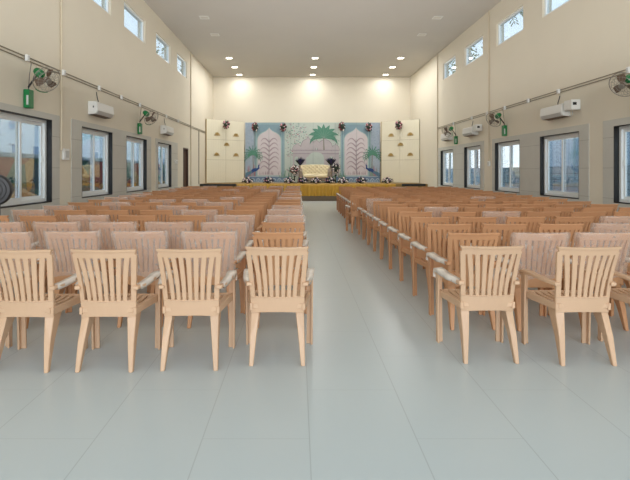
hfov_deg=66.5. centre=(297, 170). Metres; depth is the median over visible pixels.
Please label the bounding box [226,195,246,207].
armchair
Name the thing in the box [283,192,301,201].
armchair
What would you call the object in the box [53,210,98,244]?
armchair
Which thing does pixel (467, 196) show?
armchair
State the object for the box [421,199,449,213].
armchair
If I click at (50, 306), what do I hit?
armchair
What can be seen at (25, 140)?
window
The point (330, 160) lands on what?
vase
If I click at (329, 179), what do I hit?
bouquet
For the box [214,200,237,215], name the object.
armchair
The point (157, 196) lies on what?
armchair
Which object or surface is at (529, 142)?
trim
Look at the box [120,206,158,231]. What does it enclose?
armchair
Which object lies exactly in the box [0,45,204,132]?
conduit
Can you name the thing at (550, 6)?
window
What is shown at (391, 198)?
armchair
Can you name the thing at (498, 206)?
armchair
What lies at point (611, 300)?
armchair
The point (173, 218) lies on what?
armchair
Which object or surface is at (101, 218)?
armchair
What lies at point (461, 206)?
armchair
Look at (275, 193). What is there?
armchair
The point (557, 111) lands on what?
air conditioner
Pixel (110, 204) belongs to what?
armchair
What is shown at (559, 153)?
window
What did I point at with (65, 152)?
switch box
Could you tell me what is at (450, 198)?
armchair
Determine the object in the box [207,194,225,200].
armchair
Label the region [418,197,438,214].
armchair
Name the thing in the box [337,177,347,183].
bouquet
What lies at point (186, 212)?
armchair
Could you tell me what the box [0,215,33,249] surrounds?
armchair
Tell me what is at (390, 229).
armchair
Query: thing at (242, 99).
wall
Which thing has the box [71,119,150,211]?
trim
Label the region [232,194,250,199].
armchair
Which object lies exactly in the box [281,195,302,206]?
armchair
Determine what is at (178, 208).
armchair
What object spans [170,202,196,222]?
armchair
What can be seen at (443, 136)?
air conditioner
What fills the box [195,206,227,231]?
armchair
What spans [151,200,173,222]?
armchair
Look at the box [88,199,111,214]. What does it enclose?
armchair
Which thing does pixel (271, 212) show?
armchair
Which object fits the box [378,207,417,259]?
armchair
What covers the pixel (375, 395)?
floor
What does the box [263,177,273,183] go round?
bouquet
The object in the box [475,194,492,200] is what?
armchair
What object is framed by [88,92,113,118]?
air conditioner
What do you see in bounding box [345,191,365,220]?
armchair
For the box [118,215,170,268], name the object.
armchair
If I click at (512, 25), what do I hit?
window
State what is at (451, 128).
wall fan
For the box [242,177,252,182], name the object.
bouquet
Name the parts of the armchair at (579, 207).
backrest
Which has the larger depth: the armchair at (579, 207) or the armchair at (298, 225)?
the armchair at (579, 207)
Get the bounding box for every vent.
[91,114,110,118]
[545,116,568,120]
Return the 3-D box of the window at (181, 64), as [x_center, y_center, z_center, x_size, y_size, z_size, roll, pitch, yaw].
[-4.690,-4.170,19.090,0.080,0.700,1.620,0,0,0]
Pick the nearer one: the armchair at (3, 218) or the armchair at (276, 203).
the armchair at (3, 218)
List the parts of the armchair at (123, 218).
backrest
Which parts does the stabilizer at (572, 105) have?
casing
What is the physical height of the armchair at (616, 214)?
0.857 m
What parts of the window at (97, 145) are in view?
pane, sash, pane, sash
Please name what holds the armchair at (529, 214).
on the floor
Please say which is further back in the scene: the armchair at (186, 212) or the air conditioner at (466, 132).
the air conditioner at (466, 132)
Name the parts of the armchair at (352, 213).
leg, leg, backrest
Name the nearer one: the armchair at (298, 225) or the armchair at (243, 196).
the armchair at (298, 225)
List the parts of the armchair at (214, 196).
backrest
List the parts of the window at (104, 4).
pane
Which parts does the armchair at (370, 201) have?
leg, backrest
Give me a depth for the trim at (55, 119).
8.97 m
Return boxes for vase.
[296,157,304,182]
[325,157,335,177]
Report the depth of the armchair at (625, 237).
4.22 m
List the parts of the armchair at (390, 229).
leg, seat, backrest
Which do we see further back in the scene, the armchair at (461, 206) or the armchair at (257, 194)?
the armchair at (257, 194)
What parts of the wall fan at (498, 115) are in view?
blade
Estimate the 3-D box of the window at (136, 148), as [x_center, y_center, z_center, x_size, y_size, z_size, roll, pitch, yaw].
[-4.676,-0.185,13.700,0.179,1.530,1.720,0,0,0]
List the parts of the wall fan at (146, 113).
blade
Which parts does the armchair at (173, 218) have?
backrest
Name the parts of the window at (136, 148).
pane, sash, pane, sash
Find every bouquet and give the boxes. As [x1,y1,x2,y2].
[223,121,229,128]
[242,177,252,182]
[252,122,257,130]
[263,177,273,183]
[280,123,286,131]
[284,177,294,183]
[290,165,299,174]
[297,176,307,182]
[311,177,321,183]
[325,176,335,182]
[331,162,339,173]
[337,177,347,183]
[338,121,345,130]
[356,176,366,183]
[365,122,371,131]
[382,177,392,182]
[395,120,401,129]
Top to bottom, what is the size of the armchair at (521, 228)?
0.857 m
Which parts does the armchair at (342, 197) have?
backrest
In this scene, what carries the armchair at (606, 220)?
on the floor
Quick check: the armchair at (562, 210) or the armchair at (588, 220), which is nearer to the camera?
the armchair at (588, 220)
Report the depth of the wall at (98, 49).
11.47 m
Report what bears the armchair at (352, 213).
on the floor
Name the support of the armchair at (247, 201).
on the floor
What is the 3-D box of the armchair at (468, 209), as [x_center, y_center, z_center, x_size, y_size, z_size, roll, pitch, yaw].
[2.724,0.972,7.381,0.569,0.857,0.574,0,0,0]
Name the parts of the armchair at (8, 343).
leg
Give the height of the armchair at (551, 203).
0.857 m
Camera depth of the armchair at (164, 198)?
9.89 m
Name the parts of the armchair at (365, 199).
leg, backrest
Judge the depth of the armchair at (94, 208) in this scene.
7.49 m
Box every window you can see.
[0,109,51,207]
[82,126,112,197]
[93,0,108,13]
[124,2,143,42]
[126,135,146,192]
[156,33,168,62]
[158,142,170,188]
[177,54,185,77]
[440,149,452,186]
[444,56,454,78]
[464,145,479,188]
[466,36,482,65]
[495,140,519,192]
[498,6,522,44]
[540,131,578,198]
[544,0,569,16]
[614,124,629,203]
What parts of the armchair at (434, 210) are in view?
backrest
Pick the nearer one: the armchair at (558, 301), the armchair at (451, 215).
the armchair at (558, 301)
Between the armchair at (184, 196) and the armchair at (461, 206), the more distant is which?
the armchair at (184, 196)
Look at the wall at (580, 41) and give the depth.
12.37 m
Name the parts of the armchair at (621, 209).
backrest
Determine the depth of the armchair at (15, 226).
5.08 m
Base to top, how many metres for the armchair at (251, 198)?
0.857 m
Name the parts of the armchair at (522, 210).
backrest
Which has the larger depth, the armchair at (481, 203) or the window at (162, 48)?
the window at (162, 48)
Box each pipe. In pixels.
[60,0,62,149]
[190,52,190,185]
[198,131,198,183]
[437,54,437,186]
[488,10,489,160]
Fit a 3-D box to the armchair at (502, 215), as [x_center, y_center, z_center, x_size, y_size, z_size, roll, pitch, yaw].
[2.715,0.967,6.619,0.560,0.867,0.573,0,0,0]
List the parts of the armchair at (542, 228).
seat, backrest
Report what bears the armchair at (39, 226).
on the floor
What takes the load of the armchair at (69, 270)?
on the floor
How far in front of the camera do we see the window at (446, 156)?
20.03 m
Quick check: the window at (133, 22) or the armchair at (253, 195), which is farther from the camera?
the window at (133, 22)
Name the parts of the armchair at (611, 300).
leg, seat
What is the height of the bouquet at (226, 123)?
0.541 m
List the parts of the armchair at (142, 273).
leg, backrest, seat, leg, leg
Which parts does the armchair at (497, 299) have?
leg, armrest, leg, seat, backrest, leg, leg, armrest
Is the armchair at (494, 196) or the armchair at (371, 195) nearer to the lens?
the armchair at (494, 196)
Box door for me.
[183,148,187,186]
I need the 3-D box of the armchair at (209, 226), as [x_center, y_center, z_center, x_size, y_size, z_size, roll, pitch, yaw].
[-0.777,0.967,5.277,0.569,0.867,0.594,0,0,0]
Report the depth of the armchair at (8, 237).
4.24 m
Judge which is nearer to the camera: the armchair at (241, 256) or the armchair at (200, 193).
the armchair at (241, 256)
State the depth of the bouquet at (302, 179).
22.97 m
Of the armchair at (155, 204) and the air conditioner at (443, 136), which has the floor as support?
the armchair at (155, 204)
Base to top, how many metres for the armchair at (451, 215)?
0.857 m
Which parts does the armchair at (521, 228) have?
backrest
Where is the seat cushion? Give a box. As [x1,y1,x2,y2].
[303,174,326,177]
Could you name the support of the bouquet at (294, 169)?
on the stand
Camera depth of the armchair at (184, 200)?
9.12 m
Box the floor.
[0,201,629,479]
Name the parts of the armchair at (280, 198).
backrest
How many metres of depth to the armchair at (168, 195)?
11.51 m
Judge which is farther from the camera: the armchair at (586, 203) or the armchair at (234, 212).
the armchair at (586, 203)
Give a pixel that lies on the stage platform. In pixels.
(322, 191)
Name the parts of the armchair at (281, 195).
backrest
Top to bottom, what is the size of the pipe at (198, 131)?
2.470 m
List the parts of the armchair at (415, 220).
leg, seat, backrest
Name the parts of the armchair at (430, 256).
leg, leg, seat, backrest, leg, leg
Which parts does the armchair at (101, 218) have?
backrest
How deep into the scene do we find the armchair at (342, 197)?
14.53 m
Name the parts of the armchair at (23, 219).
backrest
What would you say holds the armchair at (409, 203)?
on the floor
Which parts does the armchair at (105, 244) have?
backrest, leg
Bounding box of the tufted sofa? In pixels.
[299,165,330,182]
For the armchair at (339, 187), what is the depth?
17.08 m
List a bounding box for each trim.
[0,102,59,242]
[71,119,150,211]
[156,138,177,190]
[438,141,483,190]
[492,124,588,210]
[603,117,629,231]
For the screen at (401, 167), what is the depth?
24.48 m
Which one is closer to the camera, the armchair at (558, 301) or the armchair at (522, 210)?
the armchair at (558, 301)
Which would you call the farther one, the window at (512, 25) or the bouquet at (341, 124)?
the bouquet at (341, 124)
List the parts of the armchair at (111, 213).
backrest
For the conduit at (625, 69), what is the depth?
11.40 m
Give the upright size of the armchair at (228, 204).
0.867 m
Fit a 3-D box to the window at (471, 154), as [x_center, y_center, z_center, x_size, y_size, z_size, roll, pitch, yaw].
[6.146,-0.125,16.730,0.179,1.470,1.540,0,0,0]
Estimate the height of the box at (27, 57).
0.110 m
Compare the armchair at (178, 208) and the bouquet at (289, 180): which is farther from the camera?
the bouquet at (289, 180)
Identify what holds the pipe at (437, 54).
attached to the wall at (580, 41)
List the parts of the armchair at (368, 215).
leg, backrest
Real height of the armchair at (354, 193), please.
0.857 m
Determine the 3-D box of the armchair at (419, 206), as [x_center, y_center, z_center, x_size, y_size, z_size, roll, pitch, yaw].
[2.156,0.972,8.103,0.560,0.857,0.561,0,0,0]
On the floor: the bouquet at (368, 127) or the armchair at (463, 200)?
the armchair at (463, 200)
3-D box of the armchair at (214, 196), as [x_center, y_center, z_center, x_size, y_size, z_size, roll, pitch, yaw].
[-1.962,0.972,10.975,0.569,0.857,0.574,0,0,1]
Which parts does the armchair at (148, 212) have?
backrest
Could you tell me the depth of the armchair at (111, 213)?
6.67 m
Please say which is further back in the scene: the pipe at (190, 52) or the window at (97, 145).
the pipe at (190, 52)
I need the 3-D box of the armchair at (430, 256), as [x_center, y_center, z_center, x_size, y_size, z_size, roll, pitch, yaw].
[1.542,0.972,4.453,0.569,0.857,0.574,0,0,0]
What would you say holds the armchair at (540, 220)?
on the floor
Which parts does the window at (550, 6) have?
pane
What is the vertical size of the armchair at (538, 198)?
0.857 m
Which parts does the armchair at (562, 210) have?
backrest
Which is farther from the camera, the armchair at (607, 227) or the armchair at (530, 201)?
the armchair at (530, 201)
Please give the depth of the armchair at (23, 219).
5.86 m
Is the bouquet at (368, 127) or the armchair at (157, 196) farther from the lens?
the bouquet at (368, 127)
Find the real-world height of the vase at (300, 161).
1.366 m
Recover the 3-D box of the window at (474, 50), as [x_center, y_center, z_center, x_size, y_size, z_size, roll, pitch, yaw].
[6.160,-4.145,16.635,0.080,0.690,1.730,0,0,0]
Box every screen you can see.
[206,119,243,182]
[381,119,419,182]
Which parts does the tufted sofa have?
backrest, armrest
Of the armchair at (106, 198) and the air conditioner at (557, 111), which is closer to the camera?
the armchair at (106, 198)
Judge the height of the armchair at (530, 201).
0.857 m
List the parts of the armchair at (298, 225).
backrest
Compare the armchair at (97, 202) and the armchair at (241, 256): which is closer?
the armchair at (241, 256)
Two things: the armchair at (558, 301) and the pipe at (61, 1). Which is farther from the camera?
the pipe at (61, 1)
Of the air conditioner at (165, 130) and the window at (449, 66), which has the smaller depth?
the air conditioner at (165, 130)
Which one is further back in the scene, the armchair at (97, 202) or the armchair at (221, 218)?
the armchair at (97, 202)
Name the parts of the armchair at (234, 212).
backrest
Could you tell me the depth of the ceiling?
17.77 m
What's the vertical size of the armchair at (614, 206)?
0.857 m
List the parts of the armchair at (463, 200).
backrest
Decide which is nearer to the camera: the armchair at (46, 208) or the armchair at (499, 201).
the armchair at (46, 208)
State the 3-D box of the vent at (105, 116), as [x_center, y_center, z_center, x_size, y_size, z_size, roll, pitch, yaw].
[-4.505,-1.243,10.970,0.145,0.018,0.860,0,0,0]
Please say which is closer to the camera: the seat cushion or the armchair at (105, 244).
the armchair at (105, 244)
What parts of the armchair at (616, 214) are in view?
backrest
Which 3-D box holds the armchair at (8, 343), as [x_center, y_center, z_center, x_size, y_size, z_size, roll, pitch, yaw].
[-2.551,0.972,3.602,0.569,0.857,0.574,0,0,0]
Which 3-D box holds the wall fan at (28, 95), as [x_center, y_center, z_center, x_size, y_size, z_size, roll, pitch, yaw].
[-4.303,-1.440,7.976,0.594,0.761,0.439,0,0,0]
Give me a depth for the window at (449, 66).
19.52 m
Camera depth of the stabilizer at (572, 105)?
10.31 m
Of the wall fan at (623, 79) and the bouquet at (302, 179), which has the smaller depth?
the wall fan at (623, 79)
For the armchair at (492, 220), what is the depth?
5.67 m
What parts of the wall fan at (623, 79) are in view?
blade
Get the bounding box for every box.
[25,54,29,61]
[62,148,68,159]
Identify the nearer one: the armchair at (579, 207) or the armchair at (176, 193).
the armchair at (579, 207)
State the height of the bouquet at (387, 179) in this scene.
0.343 m
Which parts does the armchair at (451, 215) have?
backrest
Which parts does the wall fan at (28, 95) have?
blade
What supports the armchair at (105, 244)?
on the floor
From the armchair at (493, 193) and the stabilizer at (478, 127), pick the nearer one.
the armchair at (493, 193)
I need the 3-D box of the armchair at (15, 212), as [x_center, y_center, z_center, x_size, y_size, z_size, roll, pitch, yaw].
[-3.781,0.967,6.947,0.569,0.866,0.588,0,0,0]
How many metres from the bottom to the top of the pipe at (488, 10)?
4.780 m
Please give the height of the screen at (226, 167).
3.190 m
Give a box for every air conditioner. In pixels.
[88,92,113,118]
[160,119,173,135]
[441,127,452,140]
[462,122,477,136]
[540,96,570,120]
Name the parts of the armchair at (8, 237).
backrest, leg, seat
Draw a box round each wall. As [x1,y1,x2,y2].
[0,0,212,205]
[213,77,409,181]
[410,0,629,205]
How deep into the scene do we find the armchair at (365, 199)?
10.13 m
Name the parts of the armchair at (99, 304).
leg, leg, backrest, seat, leg, armrest, leg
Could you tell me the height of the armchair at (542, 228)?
0.857 m
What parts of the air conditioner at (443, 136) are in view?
casing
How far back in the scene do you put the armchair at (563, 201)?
9.36 m
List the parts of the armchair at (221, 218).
backrest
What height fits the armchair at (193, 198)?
0.857 m
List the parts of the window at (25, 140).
pane, sash, pane, sash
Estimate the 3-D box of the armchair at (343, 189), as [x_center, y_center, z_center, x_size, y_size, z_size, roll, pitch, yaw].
[1.636,0.972,15.456,0.569,0.857,0.574,0,0,0]
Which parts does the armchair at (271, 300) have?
leg, leg, backrest, seat, leg, armrest, leg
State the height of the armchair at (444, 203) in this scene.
0.857 m
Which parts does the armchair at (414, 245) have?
leg, seat, backrest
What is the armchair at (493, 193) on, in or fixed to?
on the floor
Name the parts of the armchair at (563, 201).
backrest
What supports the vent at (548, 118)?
attached to the air conditioner at (557, 111)
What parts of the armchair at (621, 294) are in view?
leg, armrest, seat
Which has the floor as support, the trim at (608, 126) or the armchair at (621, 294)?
the armchair at (621, 294)
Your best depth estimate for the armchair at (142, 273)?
4.31 m
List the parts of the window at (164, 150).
pane, sash, pane, sash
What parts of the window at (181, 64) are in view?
pane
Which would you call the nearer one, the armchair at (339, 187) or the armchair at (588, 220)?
the armchair at (588, 220)
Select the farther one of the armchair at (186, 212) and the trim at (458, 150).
the trim at (458, 150)
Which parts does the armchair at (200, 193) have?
backrest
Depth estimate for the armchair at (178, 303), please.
3.40 m
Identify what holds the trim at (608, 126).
attached to the wall at (580, 41)
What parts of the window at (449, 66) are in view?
pane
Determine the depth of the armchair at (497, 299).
3.53 m
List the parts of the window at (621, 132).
frame, sash, pane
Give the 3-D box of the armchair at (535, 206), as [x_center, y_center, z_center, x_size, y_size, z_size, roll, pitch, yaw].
[3.883,0.972,8.121,0.569,0.857,0.574,0,0,0]
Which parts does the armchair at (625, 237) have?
seat, backrest, leg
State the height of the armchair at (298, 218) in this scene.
0.867 m
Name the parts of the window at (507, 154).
sash, pane, sash, pane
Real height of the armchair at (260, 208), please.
0.857 m
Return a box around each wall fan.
[23,63,60,108]
[137,110,157,133]
[442,126,457,143]
[486,113,506,135]
[609,72,629,96]
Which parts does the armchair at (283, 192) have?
backrest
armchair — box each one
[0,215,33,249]
[0,222,47,292]
[0,232,61,327]
[0,249,88,372]
[2,270,12,347]
[12,210,44,243]
[19,215,73,269]
[34,222,100,293]
[43,205,79,231]
[46,231,115,312]
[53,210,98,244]
[67,202,93,215]
[69,215,120,284]
[70,249,161,372]
[80,206,117,231]
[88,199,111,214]
[91,222,150,292]
[96,210,142,254]
[102,202,128,228]
[104,197,126,216]
[114,231,183,327]
[118,195,138,213]
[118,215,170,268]
[119,200,142,214]
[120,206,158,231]
[132,194,149,205]
[134,197,156,209]
[136,202,162,223]
[140,210,181,268]
[143,192,160,201]
[146,195,165,208]
[147,222,201,292]
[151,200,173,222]
[156,248,236,370]
[157,194,175,198]
[157,206,194,231]
[162,197,183,211]
[166,192,183,204]
[169,215,212,268]
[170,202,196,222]
[173,195,193,202]
[182,194,199,199]
[183,199,206,209]
[183,210,221,243]
[184,232,246,327]
[189,192,211,201]
[192,197,217,210]
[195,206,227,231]
[200,195,225,214]
[203,222,253,303]
[205,202,231,222]
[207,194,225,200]
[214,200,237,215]
[216,215,259,268]
[221,197,242,215]
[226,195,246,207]
[226,210,261,268]
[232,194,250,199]
[235,206,266,235]
[236,192,253,201]
[240,202,268,228]
[243,246,314,365]
[246,200,272,223]
[250,197,273,215]
[251,232,306,327]
[253,195,274,209]
[257,194,274,205]
[259,192,276,201]
[261,222,308,289]
[266,215,306,246]
[269,210,304,243]
[273,206,305,230]
[274,202,303,221]
[277,199,302,215]
[278,197,302,209]
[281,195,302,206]
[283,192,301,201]
[336,187,342,209]
[338,187,353,212]
[339,188,356,213]
[341,189,359,216]
[343,190,361,219]
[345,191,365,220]
[345,195,369,232]
[348,192,369,223]
[352,194,373,228]
[357,197,383,235]
[361,199,390,241]
[366,201,397,248]
[372,204,407,255]
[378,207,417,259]
[387,212,431,268]
[390,197,410,230]
[397,199,419,206]
[397,201,430,222]
[398,217,449,288]
[399,193,421,203]
[406,204,442,231]
[410,224,471,295]
[416,207,456,256]
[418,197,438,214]
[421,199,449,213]
[426,233,499,329]
[431,212,475,246]
[433,246,523,363]
[437,201,462,211]
[445,217,497,256]
[446,197,466,210]
[450,204,478,220]
[456,199,478,231]
[456,207,495,232]
[461,195,480,203]
[464,224,526,293]
[469,201,494,226]
[471,212,518,245]
[472,197,493,216]
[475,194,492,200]
[475,204,512,231]
[485,199,508,219]
[486,195,506,203]
[487,192,504,198]
[488,233,567,331]
[498,193,516,202]
[499,197,520,208]
[499,207,533,232]
[501,217,544,268]
[502,201,527,216]
[512,195,532,205]
[515,199,537,206]
[518,246,621,365]
[520,204,548,221]
[520,224,583,289]
[526,212,560,233]
[528,197,549,203]
[532,217,593,270]
[533,201,558,223]
[541,199,567,211]
[542,207,573,237]
[546,204,583,220]
[547,233,629,330]
[565,201,591,211]
[569,224,629,290]
[571,212,605,245]
[582,208,612,224]
[590,204,618,216]
[590,217,629,256]
[591,212,629,232]
[597,267,629,341]
[608,255,629,316]
[611,207,629,223]
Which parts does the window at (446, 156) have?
sash, pane, sash, pane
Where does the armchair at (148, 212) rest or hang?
on the floor
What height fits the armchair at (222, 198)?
0.867 m
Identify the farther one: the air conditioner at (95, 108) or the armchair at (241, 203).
the air conditioner at (95, 108)
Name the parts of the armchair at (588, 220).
backrest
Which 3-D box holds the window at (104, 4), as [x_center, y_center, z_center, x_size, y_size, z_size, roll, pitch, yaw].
[-4.690,-4.170,10.950,0.080,0.700,1.700,0,0,0]
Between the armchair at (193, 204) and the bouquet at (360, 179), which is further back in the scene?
the bouquet at (360, 179)
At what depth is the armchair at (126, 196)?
10.69 m
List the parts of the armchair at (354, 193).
backrest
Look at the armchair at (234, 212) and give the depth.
6.72 m
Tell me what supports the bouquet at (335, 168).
on the stand
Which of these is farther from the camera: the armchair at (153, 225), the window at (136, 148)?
the window at (136, 148)
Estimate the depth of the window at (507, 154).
14.17 m
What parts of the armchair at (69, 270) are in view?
leg, leg, backrest, seat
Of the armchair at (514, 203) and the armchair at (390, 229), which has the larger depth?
the armchair at (514, 203)
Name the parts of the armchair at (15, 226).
backrest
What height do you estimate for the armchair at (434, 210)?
0.867 m
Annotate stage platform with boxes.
[200,182,427,200]
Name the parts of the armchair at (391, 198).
backrest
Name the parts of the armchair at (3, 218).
backrest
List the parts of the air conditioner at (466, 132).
casing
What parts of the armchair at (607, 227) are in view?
backrest, leg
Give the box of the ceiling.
[144,0,500,76]
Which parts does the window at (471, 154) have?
sash, pane, sash, pane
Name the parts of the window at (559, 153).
sash, pane, sash, pane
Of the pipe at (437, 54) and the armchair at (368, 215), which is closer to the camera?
the armchair at (368, 215)
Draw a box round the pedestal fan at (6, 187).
[0,175,12,230]
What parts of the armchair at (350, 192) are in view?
backrest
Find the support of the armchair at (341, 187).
on the floor
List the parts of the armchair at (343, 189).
backrest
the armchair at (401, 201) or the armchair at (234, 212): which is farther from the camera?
the armchair at (401, 201)
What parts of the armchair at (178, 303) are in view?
leg, leg, backrest, seat, leg, armrest, leg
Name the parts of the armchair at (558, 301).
leg, armrest, leg, seat, leg, backrest, armrest, leg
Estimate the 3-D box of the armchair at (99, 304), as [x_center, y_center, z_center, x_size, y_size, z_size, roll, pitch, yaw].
[-1.349,0.972,3.567,0.569,0.857,0.574,0,0,0]
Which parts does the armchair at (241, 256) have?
leg, backrest, seat, leg, leg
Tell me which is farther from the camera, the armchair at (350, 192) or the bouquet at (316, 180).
the bouquet at (316, 180)
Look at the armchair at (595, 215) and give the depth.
6.39 m
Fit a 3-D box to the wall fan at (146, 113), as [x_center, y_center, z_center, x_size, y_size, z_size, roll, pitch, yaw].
[-4.303,-1.440,13.675,0.594,0.761,0.439,0,0,0]
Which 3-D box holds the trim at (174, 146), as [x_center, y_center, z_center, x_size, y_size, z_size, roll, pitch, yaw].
[-4.594,0.170,16.900,0.012,2.460,2.800,0,0,0]
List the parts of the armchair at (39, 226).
backrest, leg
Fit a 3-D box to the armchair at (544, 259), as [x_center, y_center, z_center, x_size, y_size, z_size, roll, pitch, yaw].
[2.118,0.967,4.411,0.569,0.867,0.587,0,0,0]
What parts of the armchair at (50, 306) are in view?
leg, leg, backrest, seat, leg, armrest, leg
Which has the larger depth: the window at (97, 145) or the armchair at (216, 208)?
the window at (97, 145)
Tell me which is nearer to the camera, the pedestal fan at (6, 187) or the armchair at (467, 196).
the pedestal fan at (6, 187)
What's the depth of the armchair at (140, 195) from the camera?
11.51 m
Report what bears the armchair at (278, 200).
on the floor
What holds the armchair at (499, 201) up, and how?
on the floor
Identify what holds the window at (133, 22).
in the wall at (98, 49)
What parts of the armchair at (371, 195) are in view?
backrest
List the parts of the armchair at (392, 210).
leg, seat, backrest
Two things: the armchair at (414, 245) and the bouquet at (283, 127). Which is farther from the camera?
the bouquet at (283, 127)
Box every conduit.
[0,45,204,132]
[438,69,625,128]
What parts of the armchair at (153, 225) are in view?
leg, backrest, leg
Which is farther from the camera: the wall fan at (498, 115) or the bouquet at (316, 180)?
the bouquet at (316, 180)
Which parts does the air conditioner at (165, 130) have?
casing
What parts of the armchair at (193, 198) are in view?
backrest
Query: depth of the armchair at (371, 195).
11.57 m
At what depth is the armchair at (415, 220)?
5.70 m
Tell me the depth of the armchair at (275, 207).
7.47 m
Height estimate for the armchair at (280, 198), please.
0.866 m
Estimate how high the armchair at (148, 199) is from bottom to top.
0.857 m
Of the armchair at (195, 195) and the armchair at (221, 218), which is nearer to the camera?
the armchair at (221, 218)
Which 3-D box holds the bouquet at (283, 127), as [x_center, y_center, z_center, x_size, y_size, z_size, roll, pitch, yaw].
[-0.763,-2.298,25.129,0.414,0.541,0.275,0,0,0]
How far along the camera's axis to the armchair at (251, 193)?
12.33 m
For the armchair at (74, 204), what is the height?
0.857 m
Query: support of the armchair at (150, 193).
on the floor
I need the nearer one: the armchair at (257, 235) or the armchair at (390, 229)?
the armchair at (257, 235)
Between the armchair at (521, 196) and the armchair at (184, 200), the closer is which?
the armchair at (184, 200)
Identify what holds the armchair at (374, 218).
on the floor
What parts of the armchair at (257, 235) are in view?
leg, seat, backrest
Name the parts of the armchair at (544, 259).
leg, backrest, leg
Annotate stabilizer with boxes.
[473,124,481,132]
[564,99,579,116]
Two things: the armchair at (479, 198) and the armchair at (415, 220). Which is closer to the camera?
the armchair at (415, 220)
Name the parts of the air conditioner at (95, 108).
casing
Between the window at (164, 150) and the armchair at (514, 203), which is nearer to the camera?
the armchair at (514, 203)
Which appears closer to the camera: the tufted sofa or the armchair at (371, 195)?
the armchair at (371, 195)
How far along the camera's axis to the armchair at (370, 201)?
9.42 m
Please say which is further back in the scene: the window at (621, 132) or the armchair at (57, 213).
the window at (621, 132)
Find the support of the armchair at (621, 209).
on the floor
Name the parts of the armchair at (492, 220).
backrest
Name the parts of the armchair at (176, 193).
backrest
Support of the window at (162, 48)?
in the wall at (98, 49)
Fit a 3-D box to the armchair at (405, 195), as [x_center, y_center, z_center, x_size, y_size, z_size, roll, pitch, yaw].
[2.763,0.972,11.803,0.560,0.857,0.561,0,0,0]
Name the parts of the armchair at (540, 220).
backrest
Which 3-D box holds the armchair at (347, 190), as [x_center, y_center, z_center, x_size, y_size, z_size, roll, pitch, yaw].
[1.624,0.972,14.029,0.569,0.857,0.574,0,0,0]
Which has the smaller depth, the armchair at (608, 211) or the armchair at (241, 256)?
the armchair at (241, 256)
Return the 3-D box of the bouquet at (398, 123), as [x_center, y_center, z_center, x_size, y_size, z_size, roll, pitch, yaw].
[5.122,-2.342,24.379,0.414,0.541,0.275,0,0,0]
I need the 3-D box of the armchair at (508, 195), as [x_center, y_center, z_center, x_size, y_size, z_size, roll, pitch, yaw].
[5.056,0.972,11.824,0.569,0.857,0.574,0,0,0]
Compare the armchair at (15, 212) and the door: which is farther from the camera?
the door
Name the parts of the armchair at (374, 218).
leg, backrest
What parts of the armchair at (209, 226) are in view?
backrest, leg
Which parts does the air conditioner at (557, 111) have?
casing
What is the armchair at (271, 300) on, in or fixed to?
on the floor
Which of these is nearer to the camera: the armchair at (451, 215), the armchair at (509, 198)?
the armchair at (451, 215)
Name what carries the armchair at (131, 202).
on the floor

